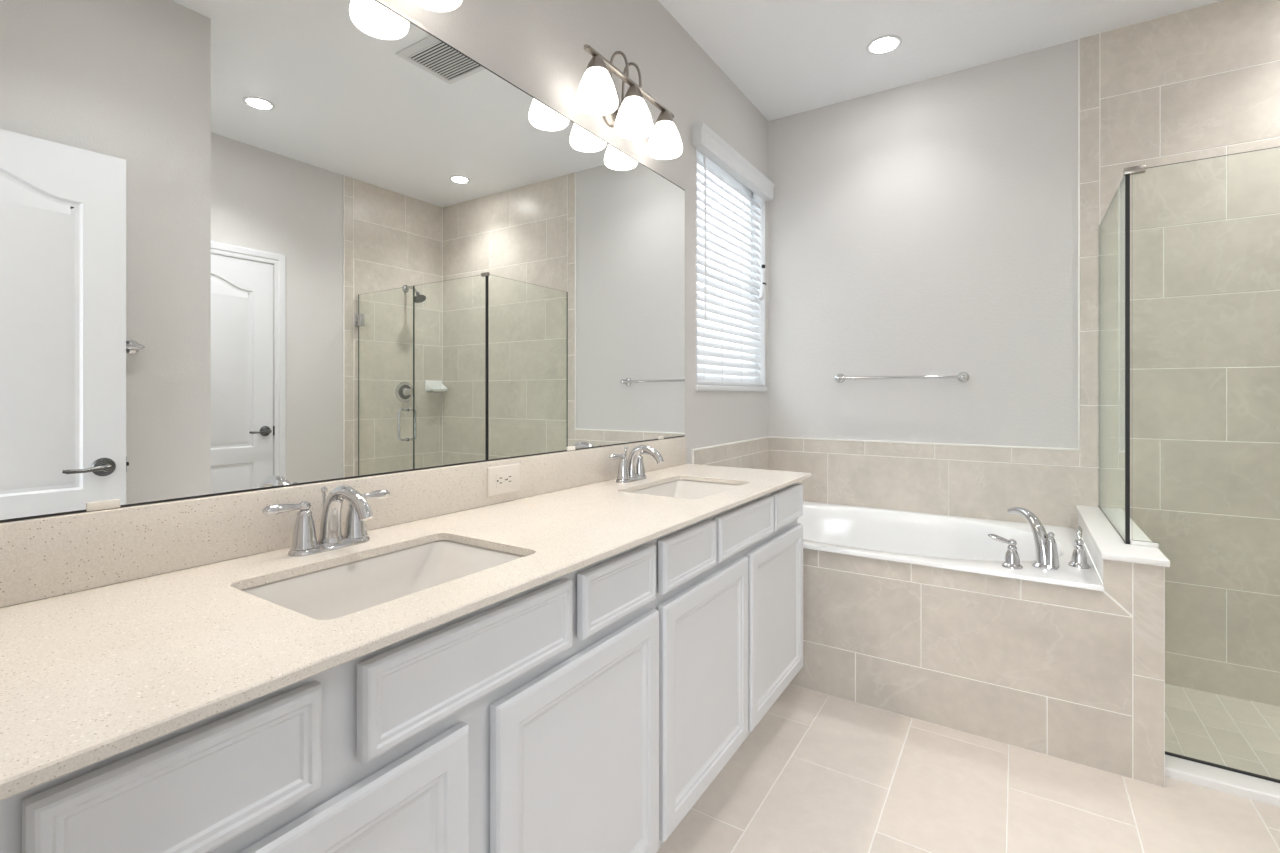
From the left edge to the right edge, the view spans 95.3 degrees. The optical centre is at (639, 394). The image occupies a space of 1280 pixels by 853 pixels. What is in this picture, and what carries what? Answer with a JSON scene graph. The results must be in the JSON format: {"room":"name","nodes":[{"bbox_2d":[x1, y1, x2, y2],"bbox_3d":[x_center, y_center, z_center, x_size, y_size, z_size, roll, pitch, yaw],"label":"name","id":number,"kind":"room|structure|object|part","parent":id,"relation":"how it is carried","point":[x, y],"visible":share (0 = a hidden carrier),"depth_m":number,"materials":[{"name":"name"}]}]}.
{"room":"bathroom","nodes":[
{"label":"bathroom","id":0,"kind":"room"},
{"bbox_2d":[377,0,768,469],"bbox_3d":[-0.182,-0.151,2.037,0.130,2.843,3.464,0,0,33],"label":"wall","id":1,"kind":"structure","parent":0,"point":[537,46],"depth_m":2.30,"materials":[{"name":"grey paint"}]},
{"bbox_2d":[0,0,684,522],"bbox_3d":[-0.407,-0.348,1.578,0.008,1.057,2.202,0,0,33],"label":"wall mirror","id":2,"kind":"object","parent":1,"relation":"attached to","point":[246,245],"visible":1,"depth_m":1.16,"materials":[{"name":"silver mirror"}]},
{"bbox_2d":[0,437,685,607],"bbox_3d":[-0.405,0.238,1.569,0.020,0.116,2.189,0,0,33],"label":"backsplash","id":3,"kind":"structure","parent":1,"relation":"attached to","point":[44,557],"depth_m":1.03,"materials":[{"name":"stone"}]},
{"bbox_2d":[487,463,519,496],"bbox_3d":[-0.371,0.233,1.596,0.008,0.078,0.120,0,0,33],"label":"outlet","id":4,"kind":"object","parent":3,"relation":"attached to","point":[504,479],"visible":1,"depth_m":1.59,"materials":[{"name":"beige plastic"}]},
{"bbox_2d":[496,471,513,488],"bbox_3d":[-0.369,0.233,1.594,0.002,0.040,0.066,0,0,33],"label":"receptacle","id":5,"kind":"object","parent":4,"relation":"attached to","point":[504,479],"depth_m":1.59,"materials":[{"name":"white plastic"}]},
{"bbox_2d":[411,0,462,11],"bbox_3d":[-0.593,-1.030,1.140,0.170,0.269,0.550,0,0,33],"label":"vanity light","id":6,"kind":"object","parent":1,"relation":"attached to","point":[433,5],"visible":1,"depth_m":1.36,"materials":[{"name":"white glass"}]},
{"bbox_2d":[576,44,682,159],"bbox_3d":[-0.036,-1.030,2.001,0.170,0.269,0.550,0,0,33],"label":"vanity light","id":7,"kind":"object","parent":1,"relation":"attached to","point":[597,95],"visible":1,"depth_m":1.95,"materials":[{"name":"white glass"}]},
{"bbox_3d":[-0.134,-0.955,1.816,0.133,0.120,0.133,0,0,33],"label":"lamp shade","id":8,"kind":"part","parent":7,"relation":"part of","materials":[{"name":"white glass"}]},
{"bbox_3d":[-0.099,-1.015,2.042,0.021,0.150,0.116,0,0,33],"label":"wall plate","id":9,"kind":"part","parent":7,"relation":"part of","materials":[{"name":"silver metal"}]},
{"bbox_3d":[-0.078,-1.070,1.984,0.024,0.189,0.098,0,0,-45],"label":"arm","id":10,"kind":"part","parent":7,"relation":"part of","materials":[{"name":"silver metal"}]},
{"bbox_3d":[-0.038,-1.070,2.046,0.098,0.189,0.024,0,0,20],"label":"arm","id":11,"kind":"part","parent":7,"relation":"part of","materials":[{"name":"silver metal"}]},
{"bbox_3d":[-0.021,-0.955,1.991,0.133,0.120,0.133,0,0,33],"label":"lamp shade","id":12,"kind":"part","parent":7,"relation":"part of","materials":[{"name":"white glass"}]},
{"bbox_3d":[0.093,-0.955,2.166,0.133,0.120,0.133,0,0,33],"label":"lamp shade","id":13,"kind":"part","parent":7,"relation":"part of","materials":[{"name":"white glass"}]},
{"bbox_3d":[0.484,0.421,2.957,0.010,0.359,0.936,0,0,33],"label":"edge trim","id":14,"kind":"part","parent":1,"relation":"part of","materials":[{"name":"tile"}]},
{"bbox_2d":[695,148,766,390],"bbox_3d":[0.436,-0.591,2.985,0.128,1.148,0.862,0,0,33],"label":"window","id":15,"kind":"structure","parent":1,"relation":"in","point":[699,155],"depth_m":3.31,"materials":[{"name":"white paint"}]},
{"bbox_3d":[0.400,-0.600,3.010,0.040,1.130,0.840,0,0,33],"label":"frame","id":16,"kind":"part","parent":15,"relation":"part of","materials":[{"name":"white paint"}]},
{"bbox_2d":[692,122,774,385],"bbox_3d":[0.473,-0.617,2.950,0.109,1.145,0.895,0,0,33],"label":"window blind","id":17,"kind":"object","parent":15,"relation":"attached to","point":[713,370],"visible":0.81,"depth_m":2.93,"materials":[{"name":"white paint"}]},
{"bbox_3d":[0.389,-0.577,2.874,0.038,1.045,0.002,0,0,33],"label":"ladder cord","id":18,"kind":"part","parent":17,"relation":"part of","materials":[{"name":"white fabric"}]},
{"bbox_3d":[0.453,-0.053,2.974,0.049,0.016,0.824,0,0,33],"label":"rail","id":19,"kind":"part","parent":17,"relation":"part of","materials":[{"name":"white plastic"}]},
{"bbox_3d":[0.519,-0.577,3.075,0.038,1.045,0.002,0,0,33],"label":"ladder cord","id":20,"kind":"part","parent":17,"relation":"part of","materials":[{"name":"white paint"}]},
{"bbox_3d":[0.676,-0.809,3.244,0.027,0.577,0.062,0,0,33],"label":"lift cord","id":21,"kind":"part","parent":17,"relation":"part of","materials":[{"name":"white fabric"}]},
{"bbox_2d":[658,0,1221,120],"bbox_3d":[1.071,-1.623,1.227,3.113,0.100,3.464,0,0,33],"label":"ceiling","id":22,"kind":"structure","parent":0,"point":[787,57],"depth_m":2.54,"materials":[{"name":"white paint"}]},
{"bbox_2d":[866,35,901,54],"bbox_3d":[1.097,-1.568,2.625,0.148,0.010,0.148,0,0,33],"label":"recessed light","id":23,"kind":"object","parent":22,"relation":"in","point":[884,44],"visible":1,"depth_m":2.62,"materials":[{"name":"white paint"}]},
{"bbox_2d":[789,548,1132,778],"bbox_3d":[0.883,0.940,2.201,1.499,0.660,0.050,0,0,33],"label":"bathtub surround","id":24,"kind":"structure","parent":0,"point":[1043,668],"depth_m":2.00,"materials":[{"name":"tile"}]},
{"bbox_2d":[798,501,1103,590],"bbox_3d":[1.087,0.814,2.575,1.420,0.442,0.927,0,0,33],"label":"bathtub","id":25,"kind":"object","parent":24,"relation":"on","point":[958,543],"visible":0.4,"depth_m":2.73,"materials":[{"name":"white ceramic"}]},
{"bbox_2d":[988,507,1090,569],"bbox_3d":[1.388,0.501,2.032,0.296,0.184,0.232,0,0,33],"label":"tub faucet","id":26,"kind":"object","parent":25,"relation":"on","point":[1047,558],"visible":1,"depth_m":2.00,"materials":[{"name":"silver metal"}]},
{"bbox_3d":[1.245,0.501,2.017,0.074,0.032,0.021,0,0,20],"label":"lever","id":27,"kind":"part","parent":26,"relation":"part of","materials":[{"name":"silver metal"}]},
{"bbox_3d":[1.277,0.545,2.002,0.062,0.095,0.062,0,0,33],"label":"handle","id":28,"kind":"part","parent":26,"relation":"part of","materials":[{"name":"silver metal"}]},
{"bbox_3d":[1.375,0.501,2.064,0.073,0.183,0.204,0,0,-12],"label":"spout","id":29,"kind":"part","parent":26,"relation":"part of","materials":[{"name":"silver metal"}]},
{"bbox_3d":[1.533,0.490,2.035,0.021,0.051,0.070,0,0,33],"label":"lever","id":30,"kind":"part","parent":26,"relation":"part of","materials":[{"name":"silver metal"}]},
{"bbox_3d":[1.514,0.545,2.010,0.062,0.095,0.062,0,0,33],"label":"handle","id":31,"kind":"part","parent":26,"relation":"part of","materials":[{"name":"silver metal"}]},
{"bbox_2d":[656,684,1279,852],"bbox_3d":[1.071,1.235,1.227,3.113,0.130,3.464,0,0,33],"label":"floor","id":32,"kind":"structure","parent":0,"point":[819,772],"depth_m":1.71,"materials":[{"name":"tile"}]},
{"bbox_2d":[0,540,658,852],"bbox_3d":[-0.473,0.741,0.986,0.520,0.858,1.119,0,0,33],"label":"vanity cabinet","id":33,"kind":"object","parent":32,"relation":"on","point":[527,721],"visible":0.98,"depth_m":0.81,"materials":[{"name":"paint"}]},
{"bbox_3d":[-0.439,0.397,0.579,0.020,0.122,0.241,0,0,33],"label":"drawer","id":34,"kind":"part","parent":33,"relation":"part of","materials":[{"name":"paint"}]},
{"bbox_3d":[-0.380,0.755,0.670,0.020,0.538,0.457,0,0,33],"label":"door","id":35,"kind":"part","parent":33,"relation":"part of","materials":[{"name":"paint"}]},
{"bbox_3d":[-0.236,0.397,0.892,0.020,0.122,0.402,0,0,33],"label":"drawer","id":36,"kind":"part","parent":33,"relation":"part of","materials":[{"name":"paint"}]},
{"bbox_3d":[-0.094,0.755,1.113,0.020,0.538,0.487,0,0,33],"label":"door","id":37,"kind":"part","parent":33,"relation":"part of","materials":[{"name":"paint"}]},
{"bbox_3d":[-0.039,0.397,1.198,0.020,0.122,0.259,0,0,33],"label":"drawer","id":38,"kind":"part","parent":33,"relation":"part of","materials":[{"name":"paint"}]},
{"bbox_2d":[652,482,802,847],"bbox_3d":[0.116,0.741,1.898,0.520,0.858,1.049,0,0,33],"label":"vanity cabinet","id":39,"kind":"object","parent":32,"relation":"on","point":[728,601],"visible":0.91,"depth_m":1.60,"materials":[{"name":"paint"}]},
{"bbox_2d":[0,464,810,800],"bbox_3d":[-0.181,0.304,1.427,0.550,0.015,2.197,0,0,33],"label":"countertop","id":40,"kind":"structure","parent":39,"relation":"on","point":[89,676],"depth_m":0.75,"materials":[{"name":"stone"}]},
{"bbox_2d":[262,485,389,556],"bbox_3d":[-0.592,0.235,1.131,0.185,0.124,0.172,0,0,-8],"label":"faucet","id":41,"kind":"object","parent":40,"relation":"on","point":[304,541],"visible":1,"depth_m":1.10,"materials":[{"name":"silver metal"}]},
{"bbox_3d":[-0.646,0.208,1.067,0.021,0.019,0.080,0,0,40],"label":"lever","id":42,"kind":"part","parent":41,"relation":"part of","materials":[{"name":"silver metal"}]},
{"bbox_3d":[-0.627,0.250,1.090,0.045,0.070,0.045,0,0,33],"label":"handle","id":43,"kind":"part","parent":41,"relation":"part of","materials":[{"name":"silver metal"}]},
{"bbox_3d":[-0.620,0.234,1.145,0.012,0.105,0.012,0,0,33],"label":"lift rod","id":44,"kind":"part","parent":41,"relation":"part of","materials":[{"name":"silver metal"}]},
{"bbox_3d":[-0.600,0.289,1.132,0.051,0.014,0.153,0,0,33],"label":"plate","id":45,"kind":"part","parent":41,"relation":"part of","materials":[{"name":"silver metal"}]},
{"bbox_3d":[-0.555,0.229,1.103,0.151,0.112,0.044,0,0,33],"label":"spout","id":46,"kind":"part","parent":41,"relation":"part of","materials":[{"name":"silver metal"}]},
{"bbox_3d":[-0.573,0.250,1.174,0.045,0.070,0.045,0,0,33],"label":"handle","id":47,"kind":"part","parent":41,"relation":"part of","materials":[{"name":"silver metal"}]},
{"bbox_3d":[-0.553,0.208,1.195,0.021,0.019,0.080,0,0,42],"label":"lever","id":48,"kind":"part","parent":41,"relation":"part of","materials":[{"name":"silver metal"}]},
{"bbox_2d":[241,540,524,619],"bbox_3d":[-0.417,0.386,1.005,0.326,0.148,0.454,0,0,33],"label":"sink","id":49,"kind":"object","parent":40,"relation":"in","point":[342,590],"visible":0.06,"depth_m":1.12,"materials":[{"name":"ceramic"}]},
{"bbox_2d":[609,445,663,482],"bbox_3d":[-0.021,0.235,2.014,0.185,0.124,0.172,0,0,-8],"label":"faucet","id":50,"kind":"object","parent":40,"relation":"on","point":[632,469],"visible":1,"depth_m":1.98,"materials":[{"name":"silver metal"}]},
{"bbox_3d":[-0.075,0.208,1.950,0.021,0.019,0.080,0,0,40],"label":"lever","id":51,"kind":"part","parent":50,"relation":"part of","materials":[{"name":"silver metal"}]},
{"bbox_3d":[-0.056,0.250,1.972,0.045,0.070,0.045,0,0,33],"label":"handle","id":52,"kind":"part","parent":50,"relation":"part of","materials":[{"name":"silver metal"}]},
{"bbox_3d":[-0.029,0.289,2.014,0.051,0.014,0.153,0,0,33],"label":"plate","id":53,"kind":"part","parent":50,"relation":"part of","materials":[{"name":"silver metal"}]},
{"bbox_3d":[-0.002,0.250,2.056,0.045,0.070,0.045,0,0,33],"label":"handle","id":54,"kind":"part","parent":50,"relation":"part of","materials":[{"name":"silver metal"}]},
{"bbox_3d":[0.016,0.229,1.985,0.151,0.112,0.044,0,0,33],"label":"spout","id":55,"kind":"part","parent":50,"relation":"part of","materials":[{"name":"silver metal"}]},
{"bbox_2d":[629,480,739,498],"bbox_3d":[0.151,0.386,1.885,0.326,0.148,0.454,0,0,33],"label":"sink","id":56,"kind":"object","parent":40,"relation":"in","point":[685,489],"visible":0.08,"depth_m":2.06,"materials":[{"name":"ceramic"}]},
{"bbox_3d":[0.125,0.397,1.451,0.020,0.122,0.275,0,0,33],"label":"drawer","id":57,"kind":"part","parent":39,"relation":"part of","materials":[{"name":"paint"}]},
{"bbox_3d":[0.184,0.755,1.543,0.020,0.538,0.494,0,0,33],"label":"door","id":58,"kind":"part","parent":39,"relation":"part of","materials":[{"name":"paint"}]},
{"bbox_3d":[0.324,0.397,1.760,0.020,0.122,0.415,0,0,33],"label":"drawer","id":59,"kind":"part","parent":39,"relation":"part of","materials":[{"name":"paint"}]},
{"bbox_3d":[0.470,0.755,1.986,0.020,0.538,0.510,0,0,33],"label":"door","id":60,"kind":"part","parent":39,"relation":"part of","materials":[{"name":"paint"}]},
{"bbox_3d":[0.527,0.397,2.074,0.020,0.122,0.288,0,0,33],"label":"drawer","id":61,"kind":"part","parent":39,"relation":"part of","materials":[{"name":"paint"}]},
{"bbox_2d":[768,0,1279,706],"bbox_3d":[2.026,-0.151,2.595,2.993,2.843,0.130,0,0,33],"label":"wall","id":62,"kind":"structure","parent":0,"point":[947,224],"depth_m":2.63,"materials":[{"name":"grey paint"}]},
{"bbox_2d":[834,372,969,382],"bbox_3d":[1.301,-0.084,2.951,0.633,0.055,0.077,0,0,33],"label":"towel bar","id":63,"kind":"object","parent":62,"relation":"attached to","point":[963,377],"visible":1,"depth_m":2.89,"materials":[{"name":"silver metal"}]},
{"bbox_3d":[1.289,-0.084,2.931,0.581,0.018,0.016,0,0,33],"label":"rod","id":64,"kind":"part","parent":63,"relation":"part of","materials":[{"name":"silver metal"}]},
{"bbox_3d":[1.340,-0.662,2.967,1.436,1.820,0.010,0,0,33],"label":"edge trim","id":65,"kind":"part","parent":62,"relation":"part of","materials":[{"name":"tile"}]},
{"bbox_2d":[1076,505,1169,787],"bbox_3d":[1.747,0.880,2.152,0.160,0.781,0.937,0,0,33],"label":"wall","id":66,"kind":"structure","parent":0,"point":[1124,571],"depth_m":1.76,"materials":[{"name":"tile"}]},
{"bbox_2d":[1098,176,1124,542],"bbox_3d":[1.798,-0.120,2.224,0.012,1.219,0.743,0,0,33],"label":"glass panel","id":67,"kind":"object","parent":66,"relation":"on","point":[1112,225],"visible":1,"depth_m":2.17,"materials":[{"name":"clear glass"}]},
{"bbox_2d":[1165,751,1279,806],"bbox_3d":[2.174,1.182,1.492,1.292,0.076,0.114,0,0,33],"label":"shower curb","id":68,"kind":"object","parent":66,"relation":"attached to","point":[1253,788],"depth_m":1.74,"materials":[{"name":"white stone"}]},
{"bbox_2d":[1123,146,1279,782],"bbox_3d":[1.886,0.202,1.720,0.715,1.884,0.020,0,0,33],"label":"glass panel","id":69,"kind":"object","parent":68,"relation":"on","point":[1128,171],"visible":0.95,"depth_m":1.90,"materials":[{"name":"silver"}]},
{"bbox_3d":[1.895,0.205,1.714,0.693,1.870,0.008,0,0,33],"label":"pane","id":70,"kind":"part","parent":69,"relation":"part of","materials":[{"name":"clear glass"}]}
]}

